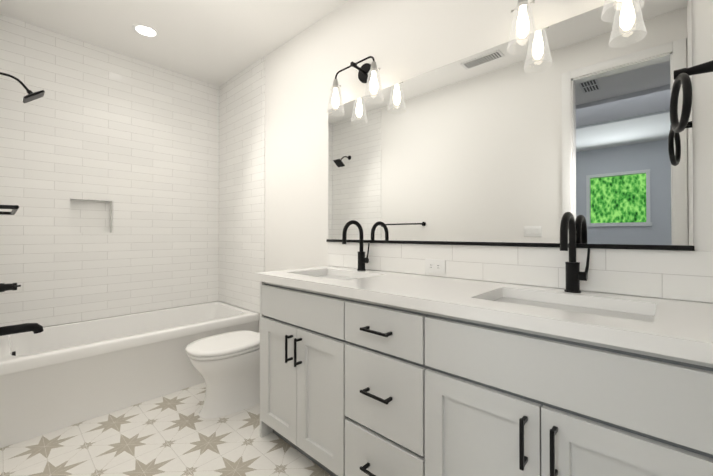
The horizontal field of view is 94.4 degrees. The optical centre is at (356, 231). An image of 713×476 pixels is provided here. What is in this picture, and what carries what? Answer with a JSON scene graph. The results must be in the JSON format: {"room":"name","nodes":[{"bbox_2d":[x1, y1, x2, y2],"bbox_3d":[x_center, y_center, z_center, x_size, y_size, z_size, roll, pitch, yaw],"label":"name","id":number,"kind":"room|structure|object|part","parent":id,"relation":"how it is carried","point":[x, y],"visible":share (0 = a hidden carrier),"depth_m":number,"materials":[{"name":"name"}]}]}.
{"room":"bathroom","nodes":[
{"label":"bathroom","id":0,"kind":"room"},
{"bbox_2d":[46,301,213,326],"bbox_3d":[-2.037,-0.167,2.828,0.120,2.657,1.695,0,-1,43],"label":"wall","id":1,"kind":"structure","parent":0,"point":[127,314],"depth_m":2.81,"materials":[{"name":"white tile"}]},
{"bbox_2d":[0,14,218,326],"bbox_3d":[-1.988,-0.393,2.853,0.100,2.203,1.575,0,-1,43],"label":"wall tile","id":2,"kind":"structure","parent":1,"relation":"attached to","point":[109,173],"depth_m":2.69,"materials":[{"name":"white tile"}]},
{"bbox_2d":[0,382,331,475],"bbox_3d":[-0.686,1.202,1.628,3.678,0.100,1.795,0,-1,43],"label":"floor","id":3,"kind":"structure","parent":0,"point":[173,434],"depth_m":1.76,"materials":[{"name":"tile"}]},
{"bbox_2d":[0,301,258,447],"bbox_3d":[-1.671,0.934,2.547,0.782,0.452,1.591,0,-1,43],"label":"tub","id":4,"kind":"object","parent":3,"relation":"on","point":[55,378],"visible":0.9,"depth_m":2.17,"materials":[{"name":"white ceramic"}]},
{"bbox_2d":[185,293,259,418],"bbox_3d":[-0.768,0.802,2.280,0.389,0.712,0.751,0,-1,43],"label":"toilet","id":5,"kind":"object","parent":3,"relation":"on","point":[226,366],"visible":0.52,"depth_m":2.09,"materials":[{"name":"white ceramic"}]},
{"bbox_3d":[-0.862,0.749,2.185,0.382,0.046,0.484,0,-1,43],"label":"seat lid","id":6,"kind":"part","parent":5,"relation":"part of","materials":[{"name":"white"}]},
{"bbox_2d":[257,280,712,475],"bbox_3d":[0.275,0.712,1.430,1.788,0.878,0.579,0,-1,43],"label":"bathroom vanity","id":7,"kind":"object","parent":3,"relation":"on","point":[364,371],"depth_m":1.04,"materials":[{"name":"grey wood"}]},
{"bbox_2d":[255,266,712,355],"bbox_3d":[0.279,0.252,1.445,1.800,0.041,0.557,0,-1,43],"label":"countertop","id":8,"kind":"structure","parent":7,"relation":"on","point":[678,325],"depth_m":1.06,"materials":[{"name":"white stone"}]},
{"bbox_2d":[311,272,358,279],"bbox_3d":[-0.118,0.336,1.821,0.522,0.148,0.362,0,-1,43],"label":"sink","id":9,"kind":"object","parent":8,"relation":"in","point":[334,275],"depth_m":2.01,"materials":[{"name":"white ceramic"}]},
{"bbox_2d":[342,220,369,271],"bbox_3d":[-0.005,0.085,1.925,0.081,0.300,0.185,0,-1,43],"label":"faucet","id":10,"kind":"object","parent":8,"relation":"on","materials":[{"name":"black metal"}]},
{"bbox_2d":[487,292,654,319],"bbox_3d":[0.669,0.331,1.089,0.523,0.148,0.362,0,-1,43],"label":"sink","id":11,"kind":"object","parent":8,"relation":"in","point":[543,301],"depth_m":1.17,"materials":[{"name":"white ceramic"}]},
{"bbox_2d":[560,212,589,291],"bbox_3d":[0.782,0.079,1.193,0.081,0.300,0.185,0,-1,43],"label":"faucet","id":12,"kind":"object","parent":8,"relation":"on","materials":[{"name":"black metal"}]},
{"bbox_2d":[0,0,348,85],"bbox_3d":[-0.686,-1.554,1.650,3.678,0.100,1.795,0,-1,43],"label":"ceiling","id":13,"kind":"structure","parent":0,"point":[217,42],"depth_m":2.41,"materials":[{"name":"white paint"}]},
{"bbox_2d":[132,23,158,37],"bbox_3d":[-1.574,-1.495,2.468,0.170,0.006,0.170,0,-1,43],"label":"recessed light","id":14,"kind":"object","parent":13,"relation":"in","point":[144,30],"depth_m":2.46,"materials":[{"name":"white plastic"}]},
{"bbox_2d":[220,0,712,331],"bbox_3d":[-0.108,-0.171,2.260,3.678,2.657,0.100,0,-1,43],"label":"wall","id":15,"kind":"structure","parent":0,"point":[399,41],"depth_m":2.11,"materials":[{"name":"white paint"}]},
{"bbox_2d":[218,56,264,312],"bbox_3d":[-1.102,-0.391,3.110,0.867,2.203,0.010,0,-1,43],"label":"wall tile","id":16,"kind":"structure","parent":15,"relation":"attached to","point":[241,178],"depth_m":3.06,"materials":[{"name":"white tile"}]},
{"bbox_2d":[327,56,383,114],"bbox_3d":[0.003,-0.880,1.975,0.424,0.301,0.172,0,-1,43],"label":"sconce","id":17,"kind":"object","parent":15,"relation":"attached to","point":[367,72],"visible":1,"depth_m":2.00,"materials":[{"name":"glass"}]},
{"bbox_3d":[-0.130,-0.832,2.059,0.047,0.134,0.047,0,-1,43],"label":"bulb","id":18,"kind":"part","parent":17,"relation":"part of","materials":[{"name":"white glass"}]},
{"bbox_3d":[-0.130,-0.814,2.059,0.114,0.170,0.114,0,-1,43],"label":"lamp shade","id":19,"kind":"part","parent":17,"relation":"part of","materials":[{"name":"clear glass"}]},
{"bbox_3d":[0.097,-0.816,1.848,0.114,0.170,0.114,0,-1,43],"label":"lamp shade","id":20,"kind":"part","parent":17,"relation":"part of","materials":[{"name":"clear glass"}]},
{"bbox_3d":[0.097,-0.834,1.848,0.047,0.134,0.047,0,-1,43],"label":"bulb","id":21,"kind":"part","parent":17,"relation":"part of","materials":[{"name":"white glass"}]},
{"bbox_2d":[326,0,694,250],"bbox_3d":[0.444,-0.385,1.663,1.754,0.905,0.022,0,-1,43],"label":"mirror","id":22,"kind":"object","parent":15,"relation":"attached to","point":[499,145],"visible":0.96,"depth_m":1.38,"materials":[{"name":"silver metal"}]},
{"bbox_2d":[328,242,712,302],"bbox_3d":[0.467,0.150,1.648,1.803,0.162,0.008,0,-1,43],"label":"tile backsplash","id":23,"kind":"structure","parent":15,"relation":"attached to","point":[678,275],"depth_m":1.34,"materials":[{"name":"white tile"}]},
{"bbox_2d":[425,259,445,273],"bbox_3d":[0.403,0.181,1.696,0.116,0.072,0.008,0,-1,43],"label":"electrical outlet plate","id":24,"kind":"object","parent":23,"relation":"attached to","point":[435,268],"visible":1,"depth_m":1.69,"materials":[{"name":"white plastic"}]},
{"bbox_2d":[507,0,644,54],"bbox_3d":[0.797,-0.886,1.236,0.424,0.301,0.172,0,-1,43],"label":"sconce","id":25,"kind":"object","parent":15,"relation":"attached to","point":[522,23],"visible":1,"depth_m":1.31,"materials":[{"name":"glass"}]},
{"bbox_3d":[0.664,-0.838,1.320,0.047,0.134,0.047,0,-1,43],"label":"bulb","id":26,"kind":"part","parent":25,"relation":"part of","materials":[{"name":"white glass"}]},
{"bbox_3d":[0.664,-0.820,1.320,0.114,0.170,0.114,0,-1,43],"label":"lamp shade","id":27,"kind":"part","parent":25,"relation":"part of","materials":[{"name":"clear glass"}]},
{"bbox_3d":[0.891,-0.822,1.109,0.114,0.170,0.114,0,-1,43],"label":"lamp shade","id":28,"kind":"part","parent":25,"relation":"part of","materials":[{"name":"clear glass"}]},
{"bbox_3d":[-1.263,-0.181,1.019,3.478,2.657,0.100,0,-1,43],"label":"wall","id":29,"kind":"structure","parent":0,"visible":0},
{"bbox_2d":[0,205,18,214],"bbox_3d":[-1.605,-0.094,1.481,0.617,0.048,0.114,0,-1,43],"label":"towel rail","id":30,"kind":"object","parent":29,"relation":"attached to","point":[14,208],"visible":1,"depth_m":1.31,"materials":[{"name":"black metal"}]},
{"bbox_2d":[0,283,20,291],"bbox_3d":[-2.192,0.351,2.057,0.172,0.170,0.141,0,-1,43],"label":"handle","id":31,"kind":"structure","parent":29,"relation":"attached to","point":[7,287],"depth_m":2.05,"materials":[{"name":"black metal"}]},
{"bbox_3d":[-2.181,-0.401,1.950,0.867,2.203,0.010,0,-1,43],"label":"wall tile","id":32,"kind":"structure","parent":29,"relation":"attached to","visible":0},
{"bbox_2d":[0,323,43,335],"bbox_3d":[-2.156,0.626,2.095,0.072,0.082,0.250,0,-1,43],"label":"tub spout","id":33,"kind":"object","parent":32,"relation":"attached to","point":[35,328],"visible":1,"depth_m":2.10,"materials":[{"name":"black metal"}]},
{"bbox_2d":[0,72,44,103],"bbox_3d":[-2.158,-0.922,2.105,0.116,0.170,0.244,0,-1,43],"label":"shower head","id":34,"kind":"object","parent":32,"relation":"attached to","point":[31,96],"visible":1,"depth_m":2.13},
{"bbox_3d":[0.590,-0.186,0.384,0.100,2.657,1.695,0,-1,43],"label":"wall","id":35,"kind":"structure","parent":0,"visible":0},
{"bbox_2d":[670,60,712,132],"bbox_3d":[0.884,-0.354,0.853,0.107,0.180,0.149,0,-1,43],"label":"towel ring","id":36,"kind":"object","parent":35,"relation":"attached to","point":[681,76],"visible":1,"depth_m":0.85,"materials":[{"name":"black metal"}]}
]}

